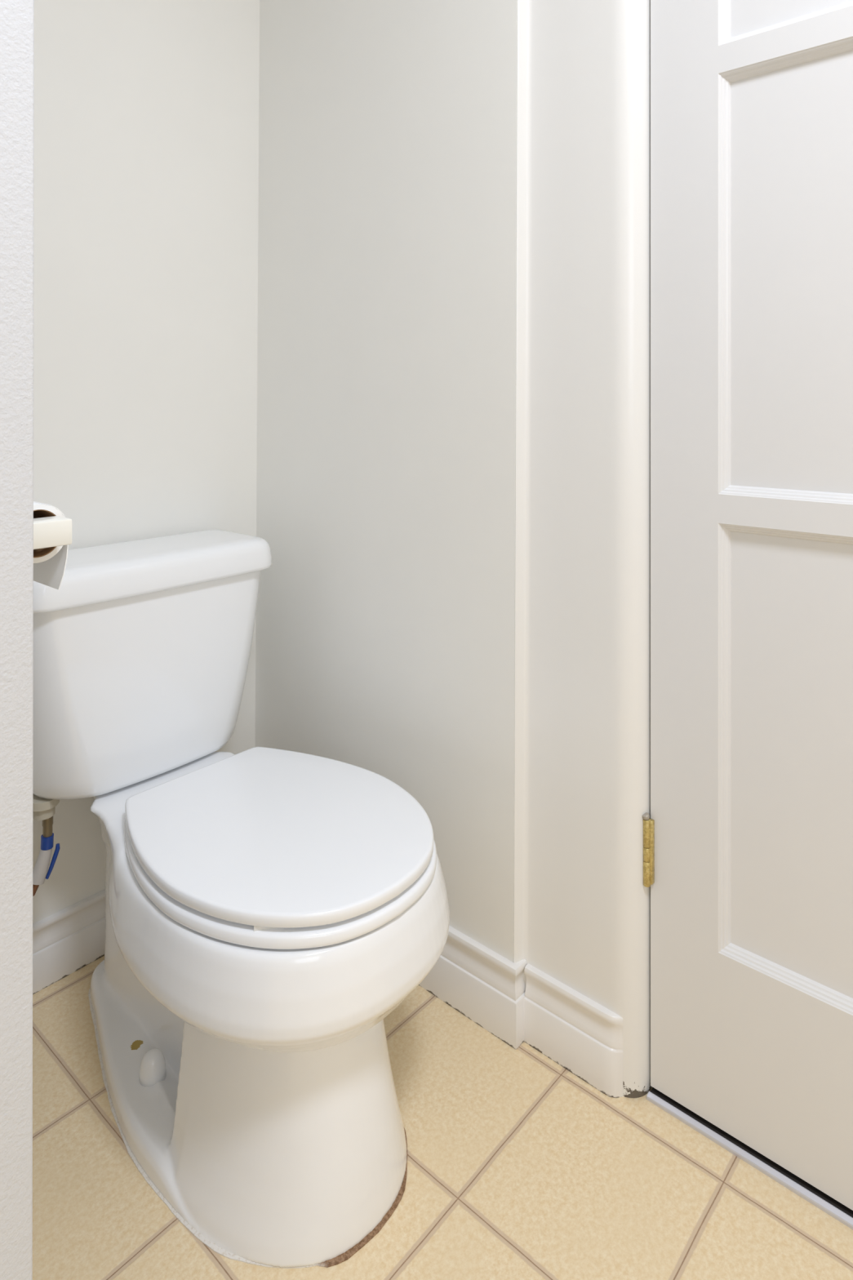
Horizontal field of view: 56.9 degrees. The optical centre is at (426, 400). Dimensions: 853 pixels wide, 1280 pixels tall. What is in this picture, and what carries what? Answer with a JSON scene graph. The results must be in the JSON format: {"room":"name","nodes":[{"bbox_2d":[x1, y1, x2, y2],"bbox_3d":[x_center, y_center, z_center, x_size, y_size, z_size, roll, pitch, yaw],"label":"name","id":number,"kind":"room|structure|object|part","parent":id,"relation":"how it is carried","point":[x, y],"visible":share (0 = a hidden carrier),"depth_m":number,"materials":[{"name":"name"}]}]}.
{"room":"bathroom","nodes":[
{"label":"bathroom","id":0,"kind":"room"},
{"bbox_2d":[0,0,34,1279],"bbox_3d":[-0.634,-0.200,0.767,0.846,2.400,0.148,0,0,42],"label":"wall","id":1,"kind":"structure","parent":0,"point":[16,16],"depth_m":0.53,"materials":[{"name":"white paint"}]},
{"bbox_2d":[33,515,71,549],"bbox_3d":[-0.389,0.112,0.697,0.178,0.044,0.076,0,0,42],"label":"paper holder","id":2,"kind":"object","parent":1,"relation":"attached to","point":[55,531],"visible":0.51,"depth_m":0.66,"materials":[{"name":"white plastic"}]},
{"bbox_2d":[33,501,68,589],"bbox_3d":[-0.373,0.128,0.713,0.104,0.077,0.052,0,0,42],"label":"toilet paper roll","id":3,"kind":"object","parent":2,"relation":"on","point":[49,563],"visible":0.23,"depth_m":0.70,"materials":[{"name":"white paper"}]},
{"bbox_2d":[32,0,259,924],"bbox_3d":[-0.627,-0.200,1.438,0.125,2.400,0.900,0,0,42],"label":"wall","id":4,"kind":"structure","parent":0,"point":[146,112],"depth_m":1.47,"materials":[{"name":"beige paint"}]},
{"bbox_2d":[32,888,105,994],"bbox_3d":[-0.622,0.944,1.378,0.013,0.112,0.785,0,0,42],"label":"baseboard","id":5,"kind":"structure","parent":4,"relation":"attached to","point":[65,941],"depth_m":1.37,"materials":[{"name":"white paint"}]},
{"bbox_2d":[254,0,516,962],"bbox_3d":[-0.098,-0.200,1.503,0.732,2.400,0.100,0,0,42],"label":"wall","id":6,"kind":"structure","parent":0,"point":[385,613],"depth_m":1.40,"materials":[{"name":"beige paint"}]},
{"bbox_2d":[418,925,622,1097],"bbox_3d":[-0.042,0.939,1.394,0.836,0.121,0.036,0,0,42],"label":"baseboard","id":7,"kind":"structure","parent":6,"relation":"attached to","point":[577,1033],"depth_m":1.22,"materials":[{"name":"white paint"}]},
{"bbox_2d":[513,0,652,1097],"bbox_3d":[0.246,-0.200,1.205,0.202,2.400,0.110,0,0,42],"label":"door frame","id":8,"kind":"structure","parent":6,"relation":"attached to","point":[582,902],"depth_m":1.17,"materials":[{"name":"white paint"}]},
{"bbox_2d":[642,0,852,1210],"bbox_3d":[0.616,-0.031,0.891,0.778,2.038,0.053,0,0,42],"label":"door","id":9,"kind":"structure","parent":6,"relation":"in","point":[748,835],"depth_m":1.05,"materials":[{"name":"white paint"}]},
{"bbox_3d":[0.622,-0.706,0.893,0.548,0.426,0.011,0,0,42],"label":"panel","id":10,"kind":"part","parent":9,"relation":"part of","materials":[{"name":"white paint"}]},
{"bbox_3d":[0.622,-0.158,0.893,0.548,0.548,0.011,0,0,42],"label":"panel","id":11,"kind":"part","parent":9,"relation":"part of","materials":[{"name":"white paint"}]},
{"bbox_3d":[0.622,0.459,0.893,0.548,0.560,0.011,0,0,42],"label":"panel","id":12,"kind":"part","parent":9,"relation":"part of","materials":[{"name":"white paint"}]},
{"bbox_2d":[32,955,852,1279],"bbox_3d":[0.325,1.030,0.059,3.420,0.060,3.500,0,0,42],"label":"floor","id":13,"kind":"structure","parent":0,"point":[519,1167],"depth_m":0.99,"materials":[{"name":"beige tile"}]},
{"bbox_2d":[32,529,449,1268],"bbox_3d":[-0.297,0.628,1.185,0.719,0.745,0.453,0,0,42],"label":"toilet","id":14,"kind":"object","parent":13,"relation":"on","point":[268,910],"visible":1,"depth_m":1.01,"materials":[{"name":"white ceramic"}]},
{"bbox_2d":[32,793,59,896],"bbox_3d":[-0.663,0.721,1.233,0.168,0.199,0.044,0,0,-1],"label":"water supply valve","id":15,"kind":"object","parent":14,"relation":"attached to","point":[43,809],"visible":0.85,"depth_m":1.23,"materials":[{"name":"plastic"}]},
{"bbox_3d":[-0.496,0.460,1.362,0.178,0.320,0.428,0,0,42],"label":"tank","id":16,"kind":"part","parent":14,"relation":"part of","materials":[{"name":"white ceramic"}]},
{"bbox_3d":[-0.493,0.284,1.359,0.196,0.057,0.453,0,0,42],"label":"tank lid","id":17,"kind":"part","parent":14,"relation":"part of","materials":[{"name":"white ceramic"}]},
{"bbox_3d":[-0.281,0.812,1.180,0.687,0.375,0.407,0,0,42],"label":"bowl","id":18,"kind":"part","parent":14,"relation":"part of","materials":[{"name":"white ceramic"}]},
{"bbox_3d":[-0.203,0.601,1.114,0.451,0.017,0.375,0,0,42],"label":"lid","id":19,"kind":"part","parent":14,"relation":"part of","materials":[{"name":"white plastic"}]},
{"bbox_3d":[-0.202,0.623,1.113,0.454,0.016,0.381,0,0,42],"label":"seat","id":20,"kind":"part","parent":14,"relation":"part of","materials":[{"name":"white plastic"}]},
{"bbox_2d":[646,1091,852,1229],"bbox_3d":[0.605,0.996,0.872,0.770,0.007,0.008,0,0,42],"label":"trim","id":21,"kind":"structure","parent":13,"relation":"on","point":[785,1181],"depth_m":1.03,"materials":[{"name":"metal"}]},
{"bbox_2d":[650,1087,852,1217],"bbox_3d":[0.632,0.998,0.902,0.770,0.005,0.072,0,0,42],"label":"door gap","id":22,"kind":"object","parent":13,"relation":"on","point":[804,1184],"depth_m":1.04,"materials":[{"name":"black"}]}
]}

